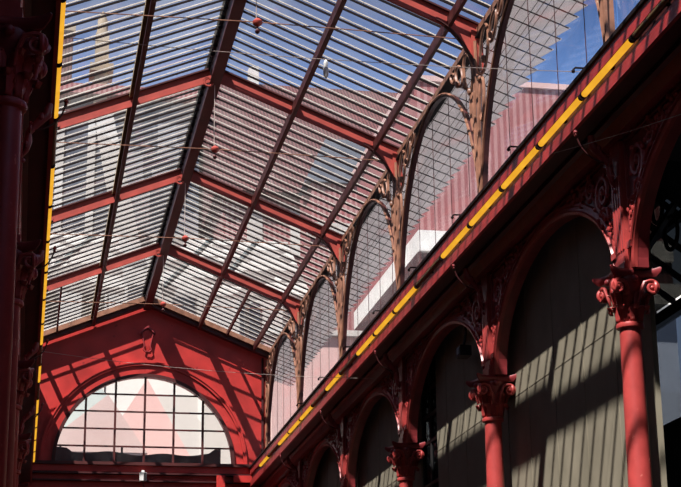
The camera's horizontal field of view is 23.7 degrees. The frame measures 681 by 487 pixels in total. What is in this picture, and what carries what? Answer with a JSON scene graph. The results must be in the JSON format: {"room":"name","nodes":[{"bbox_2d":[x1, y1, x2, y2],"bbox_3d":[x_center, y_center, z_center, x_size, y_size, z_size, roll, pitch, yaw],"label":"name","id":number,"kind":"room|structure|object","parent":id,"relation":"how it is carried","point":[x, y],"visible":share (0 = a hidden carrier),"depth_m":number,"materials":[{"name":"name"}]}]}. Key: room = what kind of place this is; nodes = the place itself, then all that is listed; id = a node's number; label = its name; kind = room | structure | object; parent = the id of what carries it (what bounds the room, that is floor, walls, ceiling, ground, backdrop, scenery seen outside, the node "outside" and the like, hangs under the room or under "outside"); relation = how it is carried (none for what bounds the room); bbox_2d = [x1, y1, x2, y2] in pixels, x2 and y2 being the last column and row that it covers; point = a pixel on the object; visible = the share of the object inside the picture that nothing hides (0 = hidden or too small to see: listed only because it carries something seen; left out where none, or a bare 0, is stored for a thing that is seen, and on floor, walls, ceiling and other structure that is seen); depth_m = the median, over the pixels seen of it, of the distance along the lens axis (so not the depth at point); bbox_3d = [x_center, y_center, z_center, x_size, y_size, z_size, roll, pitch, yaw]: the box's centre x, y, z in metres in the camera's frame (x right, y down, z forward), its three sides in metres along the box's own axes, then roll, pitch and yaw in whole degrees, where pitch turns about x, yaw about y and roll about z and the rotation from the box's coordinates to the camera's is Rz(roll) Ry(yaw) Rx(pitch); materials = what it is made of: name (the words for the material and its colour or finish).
{"room":"covered market","nodes":[
{"label":"covered market","id":0,"kind":"room"},
{"bbox_2d":[21,309,270,486],"bbox_3d":[-5.958,8.743,47.340,7.900,14.440,0.650,3,-17,-11],"label":"wall","id":1,"kind":"structure","parent":0,"point":[237,400],"depth_m":48.73,"materials":[{"name":"red paint"}]},
{"bbox_2d":[18,0,60,483],"bbox_3d":[-4.261,-1.305,21.881,0.780,1.250,53.900,3,-17,-11],"label":"beam","id":2,"kind":"structure","parent":1,"relation":"attached to","point":[36,168],"depth_m":22.44,"materials":[{"name":"red metal"}]},
{"bbox_2d":[49,166,54,206],"bbox_3d":[-4.106,-0.825,22.855,0.134,0.092,1.710,3,-17,-11],"label":"lamp","id":3,"kind":"object","parent":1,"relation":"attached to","point":[53,167],"visible":0.56,"depth_m":22.80,"materials":[{"name":"paint"}]},
{"bbox_2d":[51,120,57,166],"bbox_3d":[-3.777,-1.333,21.214,0.134,0.092,1.710,3,-17,-11],"label":"lamp","id":4,"kind":"object","parent":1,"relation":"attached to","point":[56,123],"visible":0.45,"depth_m":21.20,"materials":[{"name":"metal"}]},
{"bbox_2d":[54,64,61,119],"bbox_3d":[-3.448,-1.842,19.572,0.134,0.092,1.710,3,-17,-11],"label":"lamp","id":5,"kind":"object","parent":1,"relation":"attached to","point":[58,80],"visible":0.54,"depth_m":19.53,"materials":[{"name":"paint"}]},
{"bbox_2d":[57,0,66,64],"bbox_3d":[-3.119,-2.350,17.930,0.134,0.092,1.710,3,-17,-11],"label":"lamp","id":6,"kind":"object","parent":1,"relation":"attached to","point":[63,2],"visible":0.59,"depth_m":17.88,"materials":[{"name":"paint"}]},
{"bbox_2d":[57,378,229,462],"bbox_3d":[-5.869,5.304,48.578,5.280,2.640,0.100,3,-17,-11],"label":"window","id":7,"kind":"structure","parent":1,"relation":"in","point":[173,429],"depth_m":48.55,"materials":[{"name":"black metal"}]},
{"bbox_2d":[140,326,154,351],"bbox_3d":[-5.839,2.898,49.057,0.460,0.820,0.210,3,-17,-11],"label":"corbel","id":8,"kind":"object","parent":1,"relation":"attached to","point":[147,336],"visible":1,"depth_m":49.03,"materials":[{"name":"red paint"}]},
{"bbox_2d":[44,351,373,378],"bbox_3d":[-2.602,2.462,32.824,6.880,0.367,0.009,3,-17,-11],"label":"wire","id":9,"kind":"object","parent":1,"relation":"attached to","point":[44,351],"visible":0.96,"depth_m":32.75,"materials":[{"name":"metal"}]},
{"bbox_2d":[274,342,292,432],"bbox_3d":[-1.533,4.064,46.431,0.015,2.950,6.000,3,-17,-11],"label":"window","id":10,"kind":"structure","parent":1,"relation":"in","point":[283,342],"depth_m":47.32,"materials":[{"name":"black metal"}]},
{"bbox_2d":[271,359,305,385],"bbox_3d":[-1.856,4.043,50.942,1.124,0.436,2.588,3,-17,-11],"label":"glass canopy","id":11,"kind":"object","parent":1,"relation":"attached to","point":[289,369],"visible":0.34,"depth_m":50.93,"materials":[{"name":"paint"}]},
{"bbox_2d":[352,181,392,315],"bbox_3d":[0.723,0.577,35.172,0.015,2.950,6.000,3,-17,-11],"label":"window","id":12,"kind":"structure","parent":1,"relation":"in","point":[390,181],"depth_m":35.39,"materials":[{"name":"black metal"}]},
{"bbox_2d":[373,310,395,335],"bbox_3d":[0.860,1.495,30.593,0.134,0.092,1.710,3,-17,-11],"label":"lamp","id":13,"kind":"object","parent":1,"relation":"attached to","point":[386,321],"visible":0.98,"depth_m":30.54,"materials":[{"name":"paint"}]},
{"bbox_2d":[393,285,417,312],"bbox_3d":[1.188,0.987,28.951,0.134,0.092,1.710,3,-17,-11],"label":"lamp","id":14,"kind":"object","parent":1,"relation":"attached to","point":[410,293],"visible":0.98,"depth_m":28.90,"materials":[{"name":"paint"}]},
{"bbox_2d":[412,68,469,261],"bbox_3d":[1.851,-1.167,29.543,0.015,2.950,6.000,3,-17,-11],"label":"window","id":15,"kind":"structure","parent":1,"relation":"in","point":[465,68],"depth_m":29.49,"materials":[{"name":"black metal"}]},
{"bbox_2d":[440,224,471,258],"bbox_3d":[1.847,-0.030,25.668,0.134,0.092,1.710,3,-17,-11],"label":"lamp","id":16,"kind":"object","parent":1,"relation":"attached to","point":[467,228],"visible":0.98,"depth_m":25.60,"materials":[{"name":"paint"}]},
{"bbox_2d":[249,0,680,486],"bbox_3d":[2.712,-0.989,23.180,0.780,1.250,53.900,3,-17,-11],"label":"beam","id":17,"kind":"structure","parent":1,"relation":"attached to","point":[650,68],"depth_m":23.41,"materials":[{"name":"red metal"}]},
{"bbox_2d":[264,358,270,447],"bbox_3d":[-2.196,5.058,49.060,0.230,3.490,0.248,3,-17,-11],"label":"post","id":18,"kind":"object","parent":17,"relation":"on","point":[265,359],"visible":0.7,"depth_m":49.26,"materials":[{"name":"brown metal"}]},
{"bbox_2d":[265,320,296,441],"bbox_3d":[-1.682,4.244,46.345,0.168,3.361,6.003,3,-17,-11],"label":"arch","id":19,"kind":"object","parent":17,"relation":"on","point":[271,363],"visible":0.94,"depth_m":48.27,"materials":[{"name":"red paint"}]},
{"bbox_2d":[296,305,303,408],"bbox_3d":[-1.091,3.349,43.543,0.230,3.490,0.248,3,-17,-11],"label":"post","id":20,"kind":"object","parent":17,"relation":"on","point":[297,306],"visible":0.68,"depth_m":43.78,"materials":[{"name":"brown metal"}]},
{"bbox_2d":[297,258,338,407],"bbox_3d":[-0.554,2.500,40.716,0.168,3.361,6.003,3,-17,-11],"label":"arch","id":21,"kind":"object","parent":17,"relation":"on","point":[304,312],"visible":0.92,"depth_m":42.67,"materials":[{"name":"red paint"}]},
{"bbox_2d":[337,240,344,358],"bbox_3d":[0.037,1.605,37.914,0.230,3.490,0.248,3,-17,-11],"label":"post","id":22,"kind":"object","parent":17,"relation":"on","point":[339,248],"visible":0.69,"depth_m":38.14,"materials":[{"name":"brown metal"}]},
{"bbox_2d":[339,172,395,356],"bbox_3d":[0.573,0.757,35.087,0.168,3.361,6.003,3,-17,-11],"label":"arch","id":23,"kind":"object","parent":17,"relation":"on","point":[345,287],"visible":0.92,"depth_m":37.02,"materials":[{"name":"red paint"}]},
{"bbox_2d":[392,153,402,290],"bbox_3d":[1.165,-0.138,32.285,0.230,3.490,0.248,3,-17,-11],"label":"post","id":24,"kind":"object","parent":17,"relation":"on","point":[394,155],"visible":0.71,"depth_m":32.51,"materials":[{"name":"brown metal"}]},
{"bbox_2d":[395,53,476,288],"bbox_3d":[1.701,-0.987,29.458,0.168,3.361,6.003,3,-17,-11],"label":"arch","id":25,"kind":"object","parent":17,"relation":"on","point":[402,211],"visible":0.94,"depth_m":31.29,"materials":[{"name":"red paint"}]},
{"bbox_2d":[267,0,505,358],"bbox_3d":[1.779,-2.651,29.903,0.200,0.200,41.900,3,-17,-11],"label":"beam","id":26,"kind":"structure","parent":25,"relation":"on","point":[445,86],"depth_m":31.79,"materials":[{"name":"brown metal"}]},
{"bbox_2d":[43,296,270,357],"bbox_3d":[-5.839,2.469,48.940,7.650,1.797,0.320,3,-17,-11],"label":"rafter","id":27,"kind":"object","parent":26,"relation":"on","point":[171,311],"visible":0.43,"depth_m":49.09,"materials":[{"name":"red paint"}]},
{"bbox_2d":[226,289,251,336],"bbox_3d":[-2.940,1.980,46.725,0.050,0.120,5.870,3,-17,-11],"label":"purlin","id":28,"kind":"object","parent":27,"relation":"attached to","point":[248,291],"visible":1,"depth_m":46.63,"materials":[{"name":"red paint"}]},
{"bbox_2d":[46,242,300,325],"bbox_3d":[-4.760,1.110,43.482,7.545,2.356,0.207,3,-17,-11],"label":"roof truss","id":29,"kind":"object","parent":26,"relation":"on","point":[290,304],"visible":0.8,"depth_m":43.79,"materials":[{"name":"red metal"}]},
{"bbox_2d":[50,168,342,264],"bbox_3d":[-3.632,-0.634,37.853,7.545,2.356,0.207,3,-17,-11],"label":"roof truss","id":30,"kind":"object","parent":26,"relation":"on","point":[330,239],"visible":0.7,"depth_m":38.17,"materials":[{"name":"red metal"}]},
{"bbox_2d":[56,68,399,181],"bbox_3d":[-2.504,-2.378,32.224,7.545,2.356,0.207,3,-17,-11],"label":"roof truss","id":31,"kind":"object","parent":26,"relation":"on","point":[384,152],"visible":0.75,"depth_m":32.53,"materials":[{"name":"red metal"}]},
{"bbox_2d":[91,0,156,325],"bbox_3d":[-4.655,-1.984,34.819,0.150,0.288,29.870,3,-17,-11],"label":"purlin","id":32,"kind":"object","parent":31,"relation":"attached to","point":[149,9],"visible":0.96,"depth_m":33.93,"materials":[{"name":"red paint"}]},
{"bbox_2d":[252,0,466,351],"bbox_3d":[0.136,-1.107,35.507,0.070,0.190,29.870,3,-17,-11],"label":"purlin","id":33,"kind":"object","parent":31,"relation":"attached to","point":[458,6],"visible":1,"depth_m":32.68,"materials":[{"name":"red paint"}]},
{"bbox_2d":[65,0,479,72],"bbox_3d":[-1.376,-4.122,26.595,7.545,2.356,0.207,3,-17,-11],"label":"roof truss","id":34,"kind":"object","parent":26,"relation":"on","point":[461,28],"visible":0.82,"depth_m":27.07,"materials":[{"name":"red metal"}]},
{"bbox_2d":[141,0,246,309],"bbox_3d":[-3.071,-2.534,35.306,0.380,0.460,29.870,3,-17,-11],"label":"ridge beam","id":35,"kind":"structure","parent":34,"relation":"attached to","point":[235,9],"depth_m":35.21,"materials":[{"name":"red metal"}]},
{"bbox_2d":[44,242,159,330],"bbox_3d":[-7.198,1.427,46.113,3.797,1.602,6.000,3,-17,-11],"label":"louvers","id":36,"kind":"object","parent":35,"relation":"attached to","point":[147,260],"visible":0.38,"depth_m":46.54,"materials":[{"name":"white glass"}]},
{"bbox_2d":[47,168,176,278],"bbox_3d":[-6.070,-0.317,40.483,3.797,1.602,6.000,3,-17,-11],"label":"louvers","id":37,"kind":"object","parent":35,"relation":"attached to","point":[81,218],"visible":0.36,"depth_m":40.98,"materials":[{"name":"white glass"}]},
{"bbox_2d":[52,70,209,207],"bbox_3d":[-4.942,-2.061,34.854,3.797,1.602,6.000,3,-17,-11],"label":"louvers","id":38,"kind":"object","parent":35,"relation":"attached to","point":[201,88],"visible":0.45,"depth_m":35.16,"materials":[{"name":"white glass"}]},
{"bbox_2d":[59,0,227,110],"bbox_3d":[-3.814,-3.804,29.225,3.797,1.602,6.000,3,-17,-11],"label":"louvers","id":39,"kind":"object","parent":35,"relation":"attached to","point":[75,1],"visible":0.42,"depth_m":30.04,"materials":[{"name":"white glass"}]},
{"bbox_2d":[155,243,290,345],"bbox_3d":[-3.468,1.597,46.807,3.797,1.602,6.000,3,-17,-11],"label":"louvers","id":40,"kind":"object","parent":35,"relation":"attached to","point":[241,291],"visible":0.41,"depth_m":47.02,"materials":[{"name":"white glass"}]},
{"bbox_2d":[172,182,331,298],"bbox_3d":[-2.341,-0.147,41.178,3.797,1.602,6.000,3,-17,-11],"label":"louvers","id":41,"kind":"object","parent":35,"relation":"attached to","point":[268,218],"visible":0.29,"depth_m":41.39,"materials":[{"name":"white glass"}]},
{"bbox_2d":[195,87,384,232],"bbox_3d":[-1.213,-1.891,35.549,3.797,1.602,6.000,3,-17,-11],"label":"louvers","id":42,"kind":"object","parent":35,"relation":"attached to","point":[221,91],"visible":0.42,"depth_m":35.77,"materials":[{"name":"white glass"}]},
{"bbox_2d":[226,0,462,144],"bbox_3d":[-0.085,-3.635,29.920,3.797,1.602,6.000,3,-17,-11],"label":"louvers","id":43,"kind":"object","parent":35,"relation":"attached to","point":[391,16],"visible":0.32,"depth_m":30.43,"materials":[{"name":"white glass"}]},
{"bbox_2d":[439,0,490,19],"bbox_3d":[1.043,-5.379,24.291,3.797,1.602,6.000,3,-17,-11],"label":"louvers","id":44,"kind":"object","parent":35,"relation":"attached to","point":[448,2],"visible":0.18,"depth_m":26.98,"materials":[{"name":"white glass"}]},
{"bbox_2d":[197,0,346,329],"bbox_3d":[-1.473,-1.840,35.412,0.150,0.288,29.870,3,-17,-11],"label":"purlin","id":45,"kind":"object","parent":34,"relation":"attached to","point":[339,6],"visible":0.96,"depth_m":34.14,"materials":[{"name":"red paint"}]},
{"bbox_2d":[278,310,336,367],"bbox_3d":[-1.050,2.798,46.921,1.124,0.436,6.017,3,-17,-11],"label":"glass canopy","id":46,"kind":"object","parent":26,"relation":"attached to","point":[318,335],"visible":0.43,"depth_m":46.26,"materials":[{"name":"glass"}]},
{"bbox_2d":[307,244,390,318],"bbox_3d":[0.078,1.054,41.292,1.124,0.436,6.017,3,-17,-11],"label":"glass canopy","id":47,"kind":"object","parent":26,"relation":"attached to","point":[367,268],"visible":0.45,"depth_m":40.59,"materials":[{"name":"glass"}]},
{"bbox_2d":[351,160,454,258],"bbox_3d":[1.206,-0.690,35.663,1.124,0.436,6.017,3,-17,-11],"label":"glass canopy","id":48,"kind":"object","parent":26,"relation":"attached to","point":[427,185],"visible":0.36,"depth_m":35.28,"materials":[{"name":"glass"}]},
{"bbox_2d":[411,39,544,174],"bbox_3d":[2.334,-2.433,30.034,1.124,0.436,6.017,3,-17,-11],"label":"glass canopy","id":49,"kind":"object","parent":26,"relation":"attached to","point":[517,58],"visible":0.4,"depth_m":30.11,"materials":[{"name":"glass"}]},
{"bbox_2d":[492,0,587,56],"bbox_3d":[3.462,-4.177,24.405,1.124,0.436,6.017,3,-17,-11],"label":"glass canopy","id":50,"kind":"object","parent":26,"relation":"attached to","point":[541,32],"visible":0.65,"depth_m":26.24,"materials":[{"name":"glass"}]},
{"bbox_2d":[471,30,483,192],"bbox_3d":[2.293,-1.882,26.656,0.230,3.490,0.248,3,-17,-11],"label":"post","id":51,"kind":"object","parent":17,"relation":"on","point":[474,41],"visible":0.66,"depth_m":26.84,"materials":[{"name":"brown metal"}]},
{"bbox_2d":[475,0,602,190],"bbox_3d":[2.829,-2.731,23.828,0.168,3.361,6.003,3,-17,-11],"label":"arch","id":52,"kind":"object","parent":17,"relation":"on","point":[485,110],"visible":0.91,"depth_m":26.21,"materials":[{"name":"brown paint"}]},
{"bbox_2d":[600,0,614,43],"bbox_3d":[3.421,-3.626,21.027,0.230,3.490,0.248,3,-17,-11],"label":"post","id":53,"kind":"object","parent":17,"relation":"on","point":[606,6],"visible":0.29,"depth_m":20.76,"materials":[{"name":"brown metal"}]},
{"bbox_2d":[468,187,503,226],"bbox_3d":[2.175,-0.539,24.026,0.134,0.092,1.710,3,-17,-11],"label":"lamp","id":54,"kind":"object","parent":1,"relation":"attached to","point":[487,205],"visible":0.98,"depth_m":23.96,"materials":[{"name":"paint"}]},
{"bbox_2d":[500,144,540,189],"bbox_3d":[2.504,-1.048,22.384,0.134,0.092,1.710,3,-17,-11],"label":"lamp","id":55,"kind":"object","parent":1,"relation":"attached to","point":[533,152],"visible":0.98,"depth_m":22.31,"materials":[{"name":"paint"}]},
{"bbox_2d":[537,94,584,147],"bbox_3d":[2.833,-1.556,20.742,0.134,0.092,1.710,3,-17,-11],"label":"lamp","id":56,"kind":"object","parent":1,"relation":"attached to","point":[563,119],"visible":0.98,"depth_m":20.67,"materials":[{"name":"paint"}]},
{"bbox_2d":[571,67,583,72],"bbox_3d":[2.968,-2.136,20.016,0.252,0.089,0.048,3,-17,-11],"label":"wire hook","id":57,"kind":"object","parent":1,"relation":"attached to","point":[574,68],"visible":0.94,"depth_m":20.00,"materials":[{"name":"paint"}]},
{"bbox_2d":[64,37,579,77],"bbox_3d":[-0.145,-2.113,19.385,6.380,0.314,0.070,3,-17,-11],"label":"wire","id":58,"kind":"object","parent":57,"relation":"hanging from","point":[325,69],"visible":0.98,"depth_m":19.35,"materials":[{"name":"metal"}]},
{"bbox_2d":[580,35,635,98],"bbox_3d":[3.162,-2.065,19.100,0.134,0.092,1.710,3,-17,-11],"label":"lamp","id":59,"kind":"object","parent":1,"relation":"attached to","point":[610,64],"visible":0.98,"depth_m":19.03,"materials":[{"name":"paint"}]},
{"bbox_2d":[631,0,670,40],"bbox_3d":[3.491,-2.574,17.458,0.134,0.092,1.710,3,-17,-11],"label":"lamp","id":60,"kind":"object","parent":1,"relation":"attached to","point":[662,4],"visible":0.96,"depth_m":17.75,"materials":[{"name":"paint"}]},
{"bbox_2d":[485,0,586,154],"bbox_3d":[2.978,-2.911,23.914,0.015,2.950,6.000,3,-17,-11],"label":"window","id":61,"kind":"structure","parent":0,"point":[527,0],"depth_m":24.40,"materials":[{"name":"black metal"}]},
{"bbox_2d":[655,298,680,486],"bbox_3d":[4.941,4.036,23.189,0.150,9.000,56.000,3,-17,-11],"label":"wall","id":62,"kind":"structure","parent":0,"point":[672,435],"depth_m":23.61,"materials":[{"name":"black paint"}]},
{"bbox_2d":[656,305,680,429],"bbox_3d":[5.069,1.599,23.010,0.140,1.650,4.200,3,-17,-11],"label":"aisle window","id":63,"kind":"structure","parent":62,"relation":"in","point":[668,328],"depth_m":23.96,"materials":[{"name":"clear glass"}]},
{"bbox_2d":[668,133,680,160],"bbox_3d":[4.050,-0.491,23.880,2.050,0.120,55.000,3,-17,-11],"label":"ceiling","id":64,"kind":"structure","parent":0,"point":[675,155],"depth_m":21.39,"materials":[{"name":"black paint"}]},
{"bbox_2d":[650,161,680,315],"bbox_3d":[3.683,0.692,25.465,1.833,1.402,8.400,3,-17,-11],"label":"skylight","id":65,"kind":"object","parent":64,"relation":"attached to","point":[669,278],"visible":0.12,"depth_m":22.70,"materials":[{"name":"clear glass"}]},
{"bbox_3d":[-0.071,8.173,20.797,10.800,0.200,56.200,3,-17,-11],"label":"floor","id":66,"kind":"structure","parent":0,"visible":0},
{"bbox_2d":[0,0,52,486],"bbox_3d":[-2.467,0.776,12.088,0.913,8.876,0.666,3,-17,-11],"label":"column","id":67,"kind":"structure","parent":66,"relation":"on","point":[21,38],"depth_m":12.45,"materials":[{"name":"red metal"}]},
{"bbox_2d":[18,402,43,486],"bbox_3d":[-6.978,7.751,34.605,0.913,8.876,0.666,3,-17,-11],"label":"column","id":68,"kind":"structure","parent":66,"relation":"on","point":[31,412],"depth_m":35.78,"materials":[{"name":"red metal"}]},
{"bbox_2d":[16,339,48,486],"bbox_3d":[-5.850,6.007,28.975,0.913,8.876,0.666,3,-17,-11],"label":"column","id":69,"kind":"structure","parent":66,"relation":"on","point":[23,439],"depth_m":29.55,"materials":[{"name":"red metal"}]},
{"bbox_2d":[13,246,56,486],"bbox_3d":[-4.723,4.263,23.346,0.913,8.876,0.666,3,-17,-11],"label":"column","id":70,"kind":"structure","parent":66,"relation":"on","point":[24,372],"depth_m":23.84,"materials":[{"name":"red metal"}]},
{"bbox_2d":[6,98,68,486],"bbox_3d":[-3.595,2.520,17.717,0.913,8.876,0.666,3,-17,-11],"label":"column","id":71,"kind":"structure","parent":66,"relation":"on","point":[25,256],"depth_m":18.20,"materials":[{"name":"red metal"}]},
{"bbox_2d":[55,446,220,463],"bbox_3d":[-6.287,11.111,47.985,5.400,10.300,0.100,3,-17,-11],"label":"tarpaulin","id":72,"kind":"object","parent":66,"relation":"on","point":[62,453],"visible":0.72,"depth_m":49.36,"materials":[{"name":"black fabric"}]},
{"bbox_2d":[279,454,301,486],"bbox_3d":[-1.111,9.813,41.537,0.913,8.876,0.666,3,-17,-11],"label":"column","id":73,"kind":"structure","parent":66,"relation":"on","point":[298,474],"depth_m":42.66,"materials":[{"name":"red metal"}]},
{"bbox_2d":[275,464,297,486],"bbox_3d":[-1.544,7.345,45.412,0.220,1.840,5.800,3,-17,-11],"label":"arch","id":74,"kind":"object","parent":73,"relation":"attached to","point":[289,479],"visible":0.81,"depth_m":44.38,"materials":[{"name":"red paint"}]},
{"bbox_2d":[313,447,358,486],"bbox_3d":[-0.100,8.932,38.836,0.068,8.950,5.900,3,-17,-11],"label":"screen","id":75,"kind":"object","parent":66,"relation":"on","point":[327,473],"visible":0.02,"depth_m":40.45,"materials":[{"name":"wood"}]},
{"bbox_2d":[320,410,355,486],"bbox_3d":[0.017,8.069,35.908,0.913,8.876,0.666,3,-17,-11],"label":"column","id":76,"kind":"structure","parent":66,"relation":"on","point":[341,433],"depth_m":36.95,"materials":[{"name":"red metal"}]},
{"bbox_2d":[302,421,340,486],"bbox_3d":[-0.416,5.601,39.783,0.220,1.840,5.800,3,-17,-11],"label":"arch","id":77,"kind":"object","parent":76,"relation":"attached to","point":[310,462],"visible":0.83,"depth_m":40.67,"materials":[{"name":"red paint"}]},
{"bbox_2d":[358,396,422,486],"bbox_3d":[1.033,7.181,33.183,0.068,8.950,5.950,3,-17,-11],"label":"screen","id":78,"kind":"object","parent":66,"relation":"on","point":[380,429],"visible":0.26,"depth_m":34.70,"materials":[{"name":"wood"}]},
{"bbox_2d":[374,350,425,486],"bbox_3d":[1.145,6.325,30.279,0.913,8.876,0.666,3,-17,-11],"label":"column","id":79,"kind":"structure","parent":66,"relation":"on","point":[406,457],"depth_m":30.87,"materials":[{"name":"red metal"}]},
{"bbox_2d":[344,364,399,486],"bbox_3d":[0.712,3.858,34.154,0.220,1.840,5.800,3,-17,-11],"label":"arch","id":80,"kind":"object","parent":79,"relation":"attached to","point":[356,418],"visible":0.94,"depth_m":35.51,"materials":[{"name":"red paint"}]},
{"bbox_2d":[421,355,438,486],"bbox_3d":[1.753,6.129,29.790,0.070,8.950,1.260,3,-17,-11],"label":"strip window","id":81,"kind":"structure","parent":66,"relation":"on","point":[428,397],"depth_m":30.68,"materials":[{"name":"clear glass"}]},
{"bbox_2d":[435,325,511,486],"bbox_3d":[2.260,5.284,27.062,0.068,8.950,4.500,3,-17,-11],"label":"wall","id":82,"kind":"structure","parent":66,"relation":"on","point":[461,450],"depth_m":28.39,"materials":[{"name":"wood"}]},
{"bbox_2d":[452,263,515,486],"bbox_3d":[2.273,4.581,24.649,0.913,8.876,0.666,3,-17,-11],"label":"column","id":83,"kind":"structure","parent":66,"relation":"on","point":[491,391],"depth_m":25.17,"materials":[{"name":"red metal"}]},
{"bbox_2d":[404,281,483,442],"bbox_3d":[1.840,2.114,28.525,0.220,1.840,5.800,3,-17,-11],"label":"arch","id":84,"kind":"object","parent":83,"relation":"attached to","point":[467,313],"visible":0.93,"depth_m":29.69,"materials":[{"name":"red paint"}]},
{"bbox_2d":[455,326,471,358],"bbox_3d":[2.072,1.586,27.530,0.215,0.700,0.300,3,-17,-11],"label":"lamp","id":85,"kind":"object","parent":84,"relation":"attached to","point":[463,351],"visible":0.78,"depth_m":27.34,"materials":[{"name":"black paint"}]},
{"bbox_2d":[507,216,666,486],"bbox_3d":[3.263,3.732,22.052,0.068,8.950,6.080,3,-17,-11],"label":"wall","id":86,"kind":"structure","parent":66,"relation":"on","point":[567,423],"depth_m":22.61,"materials":[{"name":"wood"}]},
{"bbox_2d":[573,129,661,486],"bbox_3d":[3.401,2.837,19.020,0.913,8.876,0.666,3,-17,-11],"label":"column","id":87,"kind":"structure","parent":66,"relation":"on","point":[627,286],"depth_m":19.50,"materials":[{"name":"red metal"}]},
{"bbox_2d":[490,153,615,375],"bbox_3d":[2.968,0.370,22.896,0.220,1.840,5.800,3,-17,-11],"label":"arch","id":88,"kind":"object","parent":87,"relation":"attached to","point":[591,198],"visible":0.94,"depth_m":23.62,"materials":[{"name":"red paint"}]},
{"bbox_2d":[650,194,679,251],"bbox_3d":[4.093,-0.144,20.831,0.472,1.487,1.792,-7,-18,20],"label":"bracket","id":89,"kind":"object","parent":87,"relation":"attached to","point":[662,223],"visible":0.86,"depth_m":21.16,"materials":[{"name":"metal"}]},
{"label":"outside","id":90,"kind":"structure","parent":0,"visible":0},
{"bbox_2d":[352,75,680,330],"bbox_3d":[6.012,6.900,57.051,8.900,23.400,11.200,3,-17,-11],"label":"building","id":91,"kind":"structure","parent":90,"point":[520,118],"depth_m":55.62,"materials":[{"name":"pink paint"}]},
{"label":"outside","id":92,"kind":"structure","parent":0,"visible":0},
{"bbox_2d":[260,327,362,439],"bbox_3d":[-0.717,10.753,55.202,4.450,15.100,4.100,3,-17,-11],"label":"building","id":93,"kind":"structure","parent":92,"point":[330,351],"depth_m":55.09,"materials":[{"name":"paint"}]},
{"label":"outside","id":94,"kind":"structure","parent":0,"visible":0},
{"bbox_2d":[47,230,124,294],"bbox_3d":[-11.027,8.960,60.034,5.293,21.600,6.000,3,-17,-11],"label":"shed roof","id":95,"kind":"structure","parent":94,"point":[50,230],"depth_m":62.81,"materials":[{"name":"paint"}]},
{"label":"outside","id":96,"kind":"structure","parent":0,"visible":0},
{"bbox_2d":[152,236,307,337],"bbox_3d":[-4.349,9.264,61.278,5.693,21.600,6.000,3,-17,-11],"label":"shed roof","id":97,"kind":"structure","parent":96,"point":[220,242],"depth_m":63.60,"materials":[{"name":"paint"}]},
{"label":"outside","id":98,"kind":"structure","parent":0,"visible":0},
{"bbox_2d":[45,82,202,455],"bbox_3d":[-15.271,8.961,78.422,16.100,32.500,17.900,3,-17,-11],"label":"building","id":99,"kind":"structure","parent":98,"point":[132,386],"depth_m":78.59,"materials":[{"name":"paint"}]},
{"bbox_2d":[59,24,75,111],"bbox_3d":[-13.513,-7.998,79.818,0.750,5.700,0.800,3,-17,-11],"label":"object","id":100,"kind":"object","parent":99,"relation":"on","point":[71,29],"visible":0.29,"depth_m":79.83,"materials":[{"name":"tile"}]},
{"bbox_2d":[89,12,113,102],"bbox_3d":[-11.849,-8.400,80.276,1.150,6.700,1.600,3,-17,-11],"label":"stone tower","id":101,"kind":"structure","parent":99,"relation":"on","point":[102,20],"depth_m":80.02,"materials":[{"name":"beige stone"}]},
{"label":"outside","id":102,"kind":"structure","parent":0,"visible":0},
{"bbox_2d":[298,139,365,329],"bbox_3d":[0.952,8.634,69.303,5.400,27.400,3.300,3,-17,-11],"label":"house","id":103,"kind":"structure","parent":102,"point":[350,323],"depth_m":71.02,"materials":[{"name":"paint"}]},
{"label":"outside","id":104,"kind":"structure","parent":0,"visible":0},
{"bbox_2d":[194,66,397,463],"bbox_3d":[1.944,8.386,83.169,20.200,36.000,21.800,3,-17,-11],"label":"building","id":105,"kind":"structure","parent":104,"point":[211,439],"depth_m":78.15,"materials":[{"name":"paint"}]},
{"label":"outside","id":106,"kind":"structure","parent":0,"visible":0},
{"bbox_2d":[44,111,140,390],"bbox_3d":[-12.793,8.376,70.999,7.600,29.200,3.100,3,-17,-11],"label":"building","id":107,"kind":"structure","parent":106,"point":[59,112],"depth_m":73.11,"materials":[{"name":"glass"}]},
{"bbox_3d":[4.529,1.094,13.391,0.913,8.876,0.666,3,-17,-11],"label":"column","id":108,"kind":"structure","parent":0,"visible":0},
{"bbox_2d":[622,81,680,268],"bbox_3d":[4.096,-1.374,17.266,0.220,1.840,5.800,3,-17,-11],"label":"arch","id":109,"kind":"object","parent":108,"relation":"attached to","point":[647,150],"visible":0.98,"depth_m":19.39,"materials":[{"name":"red paint"}]},
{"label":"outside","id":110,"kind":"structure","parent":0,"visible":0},
{"bbox_2d":[64,389,106,426],"bbox_3d":[-9.469,11.446,55.419,5.500,14.100,1.200,3,-17,-11],"label":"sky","id":111,"kind":"structure","parent":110,"point":[92,400],"depth_m":56.70,"materials":[{"name":"paint"}]},
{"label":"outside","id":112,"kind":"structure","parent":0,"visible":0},
{"bbox_2d":[57,395,146,454],"bbox_3d":[-8.540,11.643,54.478,3.800,13.150,1.200,3,-17,-11],"label":"pointed roof","id":113,"kind":"structure","parent":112,"point":[94,419],"depth_m":55.54,"materials":[{"name":"paint"}]},
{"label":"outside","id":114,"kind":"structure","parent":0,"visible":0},
{"bbox_2d":[123,379,189,455],"bbox_3d":[-7.101,11.907,57.349,3.700,14.300,1.200,3,-17,-11],"label":"pointed roof","id":115,"kind":"structure","parent":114,"point":[134,420],"depth_m":58.43,"materials":[{"name":"pink paint"}]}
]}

